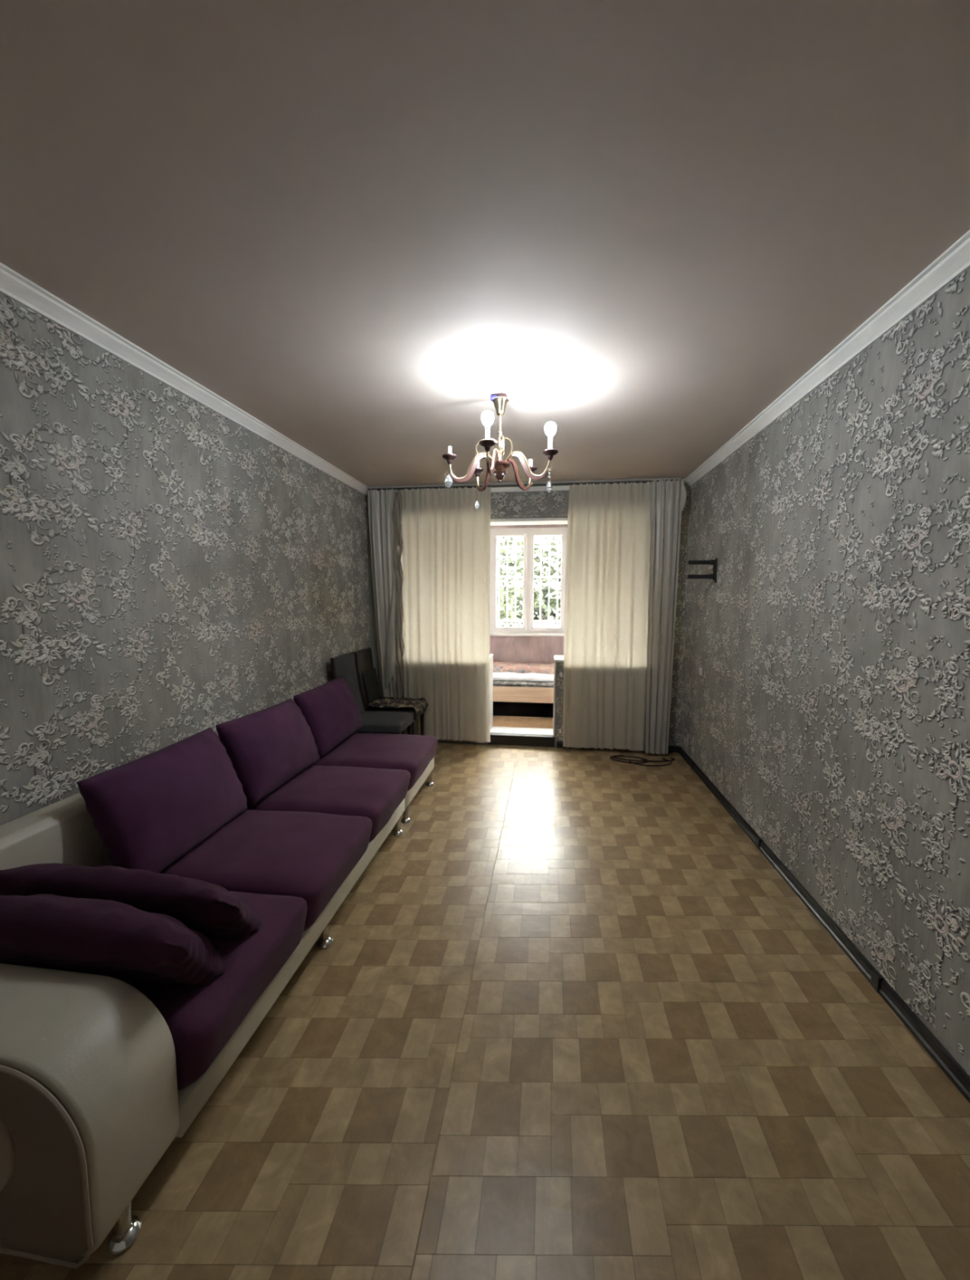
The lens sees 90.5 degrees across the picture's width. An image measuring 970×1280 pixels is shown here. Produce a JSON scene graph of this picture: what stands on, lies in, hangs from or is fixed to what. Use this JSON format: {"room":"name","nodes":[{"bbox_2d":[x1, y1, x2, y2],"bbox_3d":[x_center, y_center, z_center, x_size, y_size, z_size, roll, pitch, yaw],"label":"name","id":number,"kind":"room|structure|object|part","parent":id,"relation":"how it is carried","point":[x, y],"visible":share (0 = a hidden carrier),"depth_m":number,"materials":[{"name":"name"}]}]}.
{"room":"living room","nodes":[
{"label":"living room","id":0,"kind":"room"},
{"bbox_2d":[0,292,371,825],"bbox_3d":[-1.707,0.064,2.268,0.250,2.720,6.215,1,5,8],"label":"wall","id":1,"kind":"structure","parent":0,"point":[171,572],"depth_m":2.19,"materials":[{"name":"grey paper"}]},
{"bbox_2d":[0,262,369,495],"bbox_3d":[-1.556,-1.253,2.081,0.062,0.062,5.715,1,5,8],"label":"trim","id":2,"kind":"structure","parent":1,"relation":"attached to","point":[13,285],"depth_m":2.15,"materials":[{"name":"white plastic"}]},
{"bbox_2d":[0,0,969,486],"bbox_3d":[-0.038,-1.328,1.769,3.751,0.152,5.915,1,5,8],"label":"ceiling","id":3,"kind":"structure","parent":0,"point":[357,226],"depth_m":1.33,"materials":[{"name":"paint"}]},
{"bbox_2d":[441,392,558,509],"bbox_3d":[0.083,-1.044,2.607,0.622,0.563,0.581,1,5,8],"label":"chandelier","id":4,"kind":"object","parent":3,"relation":"hanging from","point":[500,401],"visible":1,"depth_m":2.59,"materials":[{"name":"beige metal"}]},
{"bbox_3d":[-0.087,-0.935,2.619,0.207,0.154,0.012,-1,5,-7],"label":"blade","id":5,"kind":"part","parent":4,"relation":"part of","materials":[{"name":"brown paint"}]},
{"bbox_3d":[-0.070,-0.946,2.620,0.256,0.150,0.012,-1,5,-7],"label":"arm","id":6,"kind":"part","parent":4,"relation":"part of","materials":[{"name":"beige metal"}]},
{"bbox_3d":[0.004,-0.950,2.792,0.012,0.154,0.207,-3,6,-27],"label":"blade","id":7,"kind":"part","parent":4,"relation":"part of","materials":[{"name":"brown paint"}]},
{"bbox_3d":[0.012,-0.960,2.776,0.012,0.150,0.256,-3,6,-27],"label":"arm","id":8,"kind":"part","parent":4,"relation":"part of","materials":[{"name":"beige metal"}]},
{"bbox_3d":[0.013,-1.046,2.364,0.029,0.020,0.029,1,5,8],"label":"bulb","id":9,"kind":"part","parent":4,"relation":"part of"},
{"bbox_3d":[0.013,-1.089,2.360,0.061,0.066,0.061,1,5,8],"label":"bulb","id":10,"kind":"part","parent":4,"relation":"part of","materials":[{"name":"white glass"}]},
{"bbox_3d":[0.039,-0.922,2.477,0.012,0.154,0.207,1,5,15],"label":"blade","id":11,"kind":"part","parent":4,"relation":"part of","materials":[{"name":"brown paint"}]},
{"bbox_3d":[0.043,-0.934,2.492,0.012,0.150,0.256,1,5,15],"label":"arm","id":12,"kind":"part","parent":4,"relation":"part of","materials":[{"name":"beige metal"}]},
{"bbox_3d":[0.082,-1.081,2.628,0.015,0.285,0.014,1,5,8],"label":"stem","id":13,"kind":"part","parent":4,"relation":"part of","materials":[{"name":"beige metal"}]},
{"bbox_3d":[0.082,-0.962,2.639,0.120,0.055,0.119,1,5,8],"label":"lamp shade","id":14,"kind":"part","parent":4,"relation":"part of","materials":[{"name":"brown paint"}]},
{"bbox_2d":[496,392,506,397],"bbox_3d":[0.089,-1.315,2.607,0.060,0.024,0.058,1,5,8],"label":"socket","id":15,"kind":"object","parent":4,"relation":"attached to","point":[500,394],"depth_m":2.58,"materials":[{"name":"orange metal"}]},
{"bbox_3d":[0.186,-0.957,2.752,0.012,0.150,0.256,5,7,42],"label":"arm","id":16,"kind":"part","parent":4,"relation":"part of","materials":[{"name":"beige metal"}]},
{"bbox_3d":[0.198,-0.947,2.766,0.012,0.154,0.207,5,7,42],"label":"blade","id":17,"kind":"part","parent":4,"relation":"part of","materials":[{"name":"brown paint"}]},
{"bbox_3d":[0.226,-0.941,2.574,0.266,0.150,0.012,2,6,25],"label":"arm","id":18,"kind":"part","parent":4,"relation":"part of","materials":[{"name":"beige metal"}]},
{"bbox_3d":[0.237,-0.930,2.570,0.207,0.154,0.012,2,6,25],"label":"blade","id":19,"kind":"part","parent":4,"relation":"part of","materials":[{"name":"brown paint"}]},
{"bbox_3d":[0.342,-1.101,2.507,0.061,0.066,0.061,1,5,8],"label":"bulb","id":20,"kind":"part","parent":4,"relation":"part of","materials":[{"name":"white glass"}]},
{"bbox_3d":[0.342,-1.058,2.511,0.029,0.020,0.029,1,5,8],"label":"bulb","id":21,"kind":"part","parent":4,"relation":"part of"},
{"bbox_2d":[366,477,681,490],"bbox_3d":[0.313,-1.492,4.622,2.990,0.025,0.110,1,5,8],"label":"rail","id":22,"kind":"object","parent":3,"relation":"attached to","point":[632,480],"visible":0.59,"depth_m":4.58,"materials":[{"name":"plastic"}]},
{"bbox_2d":[367,488,404,734],"bbox_3d":[-0.991,-0.241,4.848,0.370,2.514,0.096,1,5,8],"label":"drape","id":23,"kind":"object","parent":22,"relation":"hanging from","point":[384,507],"visible":0.93,"depth_m":4.82,"materials":[{"name":"grey fabric"}]},
{"bbox_2d":[401,486,490,742],"bbox_3d":[-0.386,-0.227,4.802,0.892,2.532,0.059,1,5,8],"label":"sheer curtain","id":24,"kind":"object","parent":22,"relation":"hanging from","point":[446,553],"visible":0.99,"depth_m":4.79,"materials":[{"name":"beige fabric"}]},
{"bbox_2d":[563,481,650,751],"bbox_3d":[1.152,-0.197,4.588,0.782,2.547,0.048,1,5,8],"label":"sheer curtain","id":25,"kind":"object","parent":22,"relation":"hanging from","point":[606,607],"visible":1,"depth_m":4.59,"materials":[{"name":"beige fabric"}]},
{"bbox_2d":[644,479,686,754],"bbox_3d":[1.658,-0.186,4.459,0.304,2.544,0.059,1,5,8],"label":"drape","id":26,"kind":"object","parent":22,"relation":"hanging from","point":[668,499],"visible":1,"depth_m":4.45,"materials":[{"name":"grey fabric"}]},
{"bbox_2d":[0,742,969,1279],"bbox_3d":[-0.044,1.394,2.010,3.751,0.123,5.915,1,5,8],"label":"floor","id":27,"kind":"structure","parent":0,"point":[570,1020],"depth_m":1.49,"materials":[{"name":"brown laminate"}]},
{"bbox_2d":[0,764,410,1268],"bbox_3d":[-1.107,0.956,2.101,0.999,0.733,2.184,1,5,8],"label":"sofa","id":28,"kind":"object","parent":27,"relation":"on","point":[100,1074],"visible":0.77,"depth_m":1.22,"materials":[{"name":"purple fabric"}]},
{"bbox_3d":[-1.277,1.085,1.046,0.920,0.416,0.014,1,5,8],"label":"arm panel","id":29,"kind":"part","parent":28,"relation":"part of","materials":[{"name":"beige leather"}]},
{"bbox_3d":[-1.516,0.891,2.164,0.171,0.616,2.155,1,5,8],"label":"backrest","id":30,"kind":"part","parent":28,"relation":"part of","materials":[{"name":"beige leather"}]},
{"bbox_3d":[-1.261,1.074,1.167,0.944,0.440,0.233,1,5,8],"label":"armrest","id":31,"kind":"part","parent":28,"relation":"part of","materials":[{"name":"beige leather"}]},
{"bbox_2d":[0,893,231,985],"bbox_3d":[-1.175,0.872,1.388,0.890,0.334,0.280,1,5,5],"label":"cushion","id":32,"kind":"object","parent":28,"relation":"on","point":[128,944],"visible":0.84,"depth_m":1.26,"materials":[{"name":"fabric"}]},
{"bbox_3d":[-0.852,1.343,1.129,0.042,0.104,0.041,1,5,8],"label":"leg","id":33,"kind":"part","parent":28,"relation":"part of","materials":[{"name":"silver metal"}]},
{"bbox_2d":[0,862,261,938],"bbox_3d":[-1.149,0.876,1.586,0.891,0.332,0.275,1,5,5],"label":"cushion","id":34,"kind":"object","parent":28,"relation":"on","point":[208,908],"visible":0.66,"depth_m":1.47,"materials":[{"name":"fabric"}]},
{"bbox_2d":[75,726,248,872],"bbox_3d":[-1.347,0.690,2.103,0.291,0.438,0.704,1,5,5],"label":"cushion","id":35,"kind":"object","parent":28,"relation":"on","point":[150,810],"visible":0.92,"depth_m":1.94,"materials":[{"name":"purple fabric"}]},
{"bbox_2d":[128,890,307,1088],"bbox_3d":[-1.098,1.054,1.569,0.834,0.230,0.596,1,5,8],"label":"seat cushion","id":36,"kind":"object","parent":28,"relation":"on","point":[202,1022],"depth_m":1.39,"materials":[{"name":"purple fabric"}]},
{"bbox_2d":[158,808,372,930],"bbox_3d":[-1.014,0.999,2.192,0.834,0.231,0.658,1,5,8],"label":"seat cushion","id":37,"kind":"object","parent":28,"relation":"on","point":[311,856],"depth_m":2.05,"materials":[{"name":"purple fabric"}]},
{"bbox_2d":[215,697,319,806],"bbox_3d":[-1.246,0.624,2.846,0.296,0.435,0.739,1,5,10],"label":"cushion","id":38,"kind":"object","parent":28,"relation":"on","point":[267,748],"visible":0.98,"depth_m":2.65,"materials":[{"name":"purple fabric"}]},
{"bbox_3d":[-0.697,1.258,2.093,0.042,0.104,0.041,1,5,8],"label":"leg","id":39,"kind":"part","parent":28,"relation":"part of","materials":[{"name":"silver metal"}]},
{"bbox_2d":[246,764,410,844],"bbox_3d":[-0.925,0.941,2.846,0.837,0.230,0.663,1,5,8],"label":"seat cushion","id":40,"kind":"object","parent":28,"relation":"on","point":[377,794],"depth_m":2.69,"materials":[{"name":"purple fabric"}]},
{"bbox_3d":[-0.556,1.172,3.070,0.042,0.104,0.041,1,5,8],"label":"leg","id":41,"kind":"part","parent":28,"relation":"part of","materials":[{"name":"silver metal"}]},
{"bbox_2d":[329,652,413,734],"bbox_3d":[-0.972,0.632,4.223,0.605,1.004,0.424,1,5,8],"label":"dining chair","id":42,"kind":"object","parent":27,"relation":"on","point":[342,665],"visible":0.6,"depth_m":4.13,"materials":[{"name":"grey fabric"}]},
{"bbox_3d":[-1.176,0.430,4.232,0.153,0.605,0.396,1,5,8],"label":"backrest","id":43,"kind":"part","parent":42,"relation":"part of","materials":[{"name":"grey fabric"}]},
{"bbox_3d":[-0.933,0.713,4.225,0.527,0.118,0.424,1,5,8],"label":"seat","id":44,"kind":"part","parent":42,"relation":"part of","materials":[{"name":"grey fabric"}]},
{"bbox_3d":[-0.689,0.934,4.394,0.034,0.374,0.034,1,5,8],"label":"leg","id":45,"kind":"part","parent":42,"relation":"part of","materials":[{"name":"brown wood"}]},
{"bbox_2d":[313,733,437,823],"bbox_3d":[-0.907,0.824,3.588,0.999,0.733,0.790,1,5,8],"label":"module","id":46,"kind":"object","parent":27,"relation":"on","point":[415,754],"visible":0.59,"depth_m":3.39,"materials":[{"name":"purple fabric"}]},
{"bbox_2d":[293,675,363,758],"bbox_3d":[-1.146,0.548,3.596,0.292,0.439,0.729,1,5,5],"label":"cushion","id":47,"kind":"object","parent":46,"relation":"on","point":[331,710],"visible":0.91,"depth_m":3.40,"materials":[{"name":"purple fabric"}]},
{"bbox_2d":[313,733,437,791],"bbox_3d":[-0.829,0.878,3.561,0.834,0.229,0.738,1,5,8],"label":"seat cushion","id":48,"kind":"object","parent":46,"relation":"on","point":[415,754],"depth_m":3.39,"materials":[{"name":"purple fabric"}]},
{"bbox_3d":[-0.533,1.157,3.238,0.042,0.104,0.041,1,5,8],"label":"leg","id":49,"kind":"part","parent":46,"relation":"part of","materials":[{"name":"silver metal"}]},
{"bbox_3d":[-0.443,1.101,3.869,0.042,0.104,0.041,1,5,8],"label":"leg","id":50,"kind":"part","parent":46,"relation":"part of","materials":[{"name":"silver metal"}]},
{"bbox_2d":[352,647,425,735],"bbox_3d":[-0.912,0.593,4.662,0.606,1.004,0.414,1,5,8],"label":"dining chair","id":51,"kind":"object","parent":27,"relation":"on","point":[366,677],"visible":0.53,"depth_m":4.54,"materials":[{"name":"dark wood"},{"name":"patterned floral fabric"}]},
{"bbox_3d":[-1.117,0.392,4.672,0.153,0.605,0.386,1,5,8],"label":"backrest","id":52,"kind":"part","parent":51,"relation":"part of","materials":[{"name":"brown wood"}]},
{"bbox_3d":[-1.097,0.444,4.679,0.072,0.300,0.300,1,5,8],"label":"panel","id":53,"kind":"part","parent":51,"relation":"part of","materials":[{"name":"brown leather"}]},
{"bbox_3d":[-0.873,0.674,4.664,0.528,0.118,0.413,1,5,8],"label":"seat","id":54,"kind":"part","parent":51,"relation":"part of","materials":[{"name":"brown leather"}]},
{"bbox_2d":[367,697,428,715],"bbox_3d":[-0.828,0.628,4.651,0.480,0.100,0.413,1,5,8],"label":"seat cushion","id":55,"kind":"object","parent":51,"relation":"on","point":[419,704],"visible":1,"depth_m":4.61,"materials":[{"name":"fabric"}]},
{"bbox_3d":[-0.677,0.926,4.482,0.034,0.374,0.034,1,5,8],"label":"leg","id":56,"kind":"part","parent":51,"relation":"part of","materials":[{"name":"brown wood"}]},
{"bbox_3d":[-0.631,0.895,4.828,0.034,0.374,0.034,1,5,8],"label":"leg","id":57,"kind":"part","parent":51,"relation":"part of","materials":[{"name":"brown wood"}]},
{"bbox_2d":[609,755,675,766],"bbox_3d":[1.464,1.114,4.445,0.597,0.016,0.264,1,5,8],"label":"cable","id":58,"kind":"object","parent":27,"relation":"on","point":[644,760],"visible":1,"depth_m":4.43,"materials":[{"name":"black rubber"}]},
{"bbox_2d":[492,715,553,728],"bbox_3d":[0.481,0.966,5.903,3.251,0.150,1.385,1,5,8],"label":"floor","id":59,"kind":"structure","parent":0,"point":[498,721],"depth_m":5.45,"materials":[{"name":"brown wood"}]},
{"bbox_2d":[493,684,553,717],"bbox_3d":[0.524,0.636,5.936,2.220,0.499,0.790,1,5,8],"label":"bed","id":60,"kind":"object","parent":59,"relation":"on","point":[519,700],"visible":0.09,"depth_m":5.59,"materials":[{"name":"brown wood"}]},
{"bbox_2d":[493,680,553,685],"bbox_3d":[0.523,0.466,5.907,2.107,0.048,0.746,1,5,8],"label":"cover","id":61,"kind":"object","parent":60,"relation":"on","point":[495,682],"visible":0.05,"depth_m":5.58,"materials":[{"name":"grey fabric"}]},
{"bbox_2d":[493,671,553,681],"bbox_3d":[0.528,0.409,5.938,2.073,0.080,0.685,1,5,8],"label":"quilt","id":62,"kind":"object","parent":61,"relation":"on","point":[509,676],"visible":0.14,"depth_m":5.66,"materials":[{"name":"white fabric"}]},
{"bbox_2d":[493,661,554,674],"bbox_3d":[0.540,0.344,6.020,2.035,0.100,0.532,1,5,8],"label":"patterned blanket","id":63,"kind":"object","parent":62,"relation":"on","point":[498,666],"visible":0.34,"depth_m":5.84,"materials":[{"name":"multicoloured fabric"}]},
{"bbox_3d":[0.525,0.560,5.929,2.160,0.135,0.730,1,5,8],"label":"mattress","id":64,"kind":"part","parent":60,"relation":"part of","materials":[{"name":"grey fabric"}]},
{"bbox_2d":[366,481,689,746],"bbox_3d":[0.371,-0.181,4.961,3.151,2.700,0.303,1,5,8],"label":"wall","id":65,"kind":"structure","parent":0,"point":[554,504],"depth_m":4.70,"materials":[{"name":"grey paper"}]},
{"bbox_2d":[400,517,568,525],"bbox_3d":[0.366,-1.204,4.899,2.470,0.030,0.250,1,5,8],"label":"trim","id":66,"kind":"structure","parent":65,"relation":"attached to","point":[543,521],"depth_m":4.81,"materials":[{"name":"white paint"}]},
{"bbox_2d":[489,657,493,731],"bbox_3d":[0.059,0.573,5.072,0.015,0.763,0.308,1,5,8],"label":"trim","id":67,"kind":"structure","parent":65,"relation":"attached to","point":[491,659],"depth_m":5.09,"materials":[{"name":"white paint"}]},
{"bbox_2d":[487,732,554,746],"bbox_3d":[0.371,1.024,4.938,0.680,0.104,0.080,1,5,8],"label":"trim","id":68,"kind":"structure","parent":65,"relation":"attached to","point":[504,739],"depth_m":4.90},
{"bbox_2d":[489,726,553,734],"bbox_3d":[0.392,1.009,5.096,0.680,0.106,0.240,1,5,8],"label":"door sill","id":69,"kind":"structure","parent":65,"relation":"attached to","point":[495,729],"depth_m":5.07,"materials":[{"name":"white paint"}]},
{"bbox_2d":[490,490,568,517],"bbox_3d":[0.378,-1.326,4.707,1.400,0.247,0.003,1,5,8],"label":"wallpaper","id":70,"kind":"structure","parent":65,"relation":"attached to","point":[554,504],"depth_m":4.70},
{"bbox_2d":[376,479,684,494],"bbox_3d":[0.350,-1.479,4.668,3.027,0.062,0.062,1,5,8],"label":"trim","id":71,"kind":"structure","parent":65,"relation":"attached to","point":[542,488],"depth_m":4.67,"materials":[{"name":"white plastic"}]},
{"bbox_2d":[552,662,562,736],"bbox_3d":[0.750,0.584,4.969,0.079,0.763,0.329,1,5,8],"label":"trim","id":72,"kind":"structure","parent":65,"relation":"attached to","point":[554,667],"depth_m":4.83,"materials":[{"name":"white paint"}]},
{"bbox_2d":[553,655,563,662],"bbox_3d":[1.147,0.196,4.887,0.881,0.026,0.350,1,5,8],"label":"trim","id":73,"kind":"structure","parent":65,"relation":"attached to","point":[557,658],"depth_m":4.85,"materials":[{"name":"white paint"}]},
{"bbox_2d":[555,662,563,740],"bbox_3d":[1.140,0.624,4.777,0.855,0.808,0.003,1,5,8],"label":"wall","id":74,"kind":"structure","parent":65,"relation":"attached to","point":[559,665],"depth_m":4.83,"materials":[{"name":"grey paper"}]},
{"bbox_2d":[556,741,678,752],"bbox_3d":[1.308,1.061,4.786,1.178,0.060,0.018,1,5,8],"label":"baseboard","id":75,"kind":"structure","parent":65,"relation":"attached to","point":[559,744],"depth_m":4.77,"materials":[{"name":"black plastic"}]},
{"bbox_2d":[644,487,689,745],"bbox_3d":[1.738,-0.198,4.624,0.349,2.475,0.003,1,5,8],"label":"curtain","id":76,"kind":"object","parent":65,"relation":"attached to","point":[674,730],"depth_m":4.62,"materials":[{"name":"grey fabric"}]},
{"bbox_2d":[489,524,567,663],"bbox_3d":[0.559,-0.334,6.357,2.791,2.360,0.160,1,5,8],"label":"wall","id":77,"kind":"structure","parent":0,"point":[520,649],"depth_m":6.31,"materials":[{"name":"pink paint"}]},
{"bbox_2d":[496,536,524,626],"bbox_3d":[0.341,-0.778,6.456,0.353,1.195,0.075,1,5,8],"label":"window grille","id":78,"kind":"object","parent":77,"relation":"in","point":[499,546],"depth_m":6.49,"materials":[{"name":"white metal"}]},
{"bbox_2d":[489,527,567,636],"bbox_3d":[0.583,-0.750,6.231,2.580,1.390,0.190,1,5,8],"label":"window","id":79,"kind":"structure","parent":77,"relation":"in","point":[527,629],"depth_m":6.25,"materials":[{"name":"white plastic"}]},
{"bbox_3d":[0.329,-0.762,6.309,0.425,1.256,0.062,1,5,8],"label":"sash","id":80,"kind":"part","parent":79,"relation":"part of","materials":[{"name":"white plastic"}]},
{"bbox_3d":[0.577,-0.068,6.257,2.580,0.028,0.120,1,5,8],"label":"sill","id":81,"kind":"part","parent":79,"relation":"part of","materials":[{"name":"white plastic"}]},
{"bbox_3d":[0.809,-0.755,6.245,0.425,1.256,0.062,1,5,8],"label":"sash","id":82,"kind":"part","parent":79,"relation":"part of","materials":[{"name":"white plastic"}]},
{"bbox_2d":[533,535,561,626],"bbox_3d":[0.828,-0.774,6.391,0.352,1.192,0.075,1,5,8],"label":"window grille","id":83,"kind":"object","parent":77,"relation":"in","point":[549,546],"depth_m":6.40,"materials":[{"name":"white metal"}]},
{"bbox_2d":[680,266,969,1075],"bbox_3d":[1.664,0.110,1.819,0.250,2.720,6.215,1,5,8],"label":"wall","id":84,"kind":"structure","parent":0,"point":[828,706],"depth_m":1.99,"materials":[{"name":"grey paper"}]},
{"bbox_2d":[698,667,702,675],"bbox_3d":[1.827,0.268,4.078,0.016,0.064,0.060,1,5,8],"label":"wall switch","id":85,"kind":"object","parent":84,"relation":"attached to","point":[700,668],"visible":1,"depth_m":4.06,"materials":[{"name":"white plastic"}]},
{"bbox_2d":[686,558,717,582],"bbox_3d":[1.696,-0.543,3.760,0.213,0.190,0.040,1,5,8],"label":"wall bracket","id":86,"kind":"object","parent":84,"relation":"attached to","point":[713,576],"visible":1,"depth_m":3.75,"materials":[{"name":"black metal"}]},
{"bbox_3d":[1.687,-0.496,3.766,0.195,0.032,0.028,1,5,8],"label":"arm","id":87,"kind":"part","parent":86,"relation":"part of","materials":[{"name":"black plastic"}]},
{"bbox_3d":[1.688,-0.605,3.756,0.195,0.032,0.028,1,5,8],"label":"arm","id":88,"kind":"part","parent":86,"relation":"part of","materials":[{"name":"black plastic"}]},
{"bbox_3d":[1.797,-0.542,3.747,0.010,0.190,0.040,1,5,8],"label":"wall plate","id":89,"kind":"part","parent":86,"relation":"part of","materials":[{"name":"black plastic"}]},
{"bbox_2d":[678,746,969,1102],"bbox_3d":[1.520,1.316,1.895,0.022,0.064,5.715,1,5,8],"label":"baseboard","id":90,"kind":"structure","parent":84,"relation":"attached to","point":[941,1056],"depth_m":1.96,"materials":[{"name":"black plastic"}]},
{"bbox_2d":[684,230,969,487],"bbox_3d":[1.506,-1.211,1.673,0.062,0.062,5.715,1,5,8],"label":"trim","id":91,"kind":"structure","parent":84,"relation":"attached to","point":[955,260],"depth_m":1.97,"materials":[{"name":"white plastic"}]},
{"label":"outside","id":92,"kind":"structure","parent":0,"visible":0},
{"bbox_3d":[1.822,0.472,20.287,30.000,0.300,27.540,1,5,8],"label":"ground","id":93,"kind":"structure","parent":92,"visible":0},
{"bbox_2d":[502,564,523,612],"bbox_3d":[-0.769,-3.016,22.394,6.890,6.293,5.013,4,7,40],"label":"tree","id":94,"kind":"object","parent":93,"relation":"on","point":[520,566],"visible":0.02,"depth_m":20.84,"materials":[{"name":"green plant"}]},
{"bbox_2d":[496,536,558,626],"bbox_3d":[-0.028,-0.808,10.174,3.396,4.209,2.966,3,6,26],"label":"tree","id":95,"kind":"object","parent":93,"relation":"on","point":[511,587],"visible":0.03,"depth_m":10.38,"materials":[{"name":"green plant"}]},
{"bbox_2d":[497,535,561,626],"bbox_3d":[1.654,-1.977,14.517,3.839,5.866,4.547,5,7,41],"label":"tree","id":96,"kind":"object","parent":93,"relation":"on","point":[544,551],"visible":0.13,"depth_m":13.44,"materials":[{"name":"green plant"}]},
{"bbox_2d":[537,546,561,625],"bbox_3d":[2.667,-0.681,10.191,3.160,4.265,2.775,1,5,13],"label":"tree","id":97,"kind":"object","parent":93,"relation":"on","point":[553,593],"visible":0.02,"depth_m":10.61,"materials":[{"name":"green plant"}]}
]}

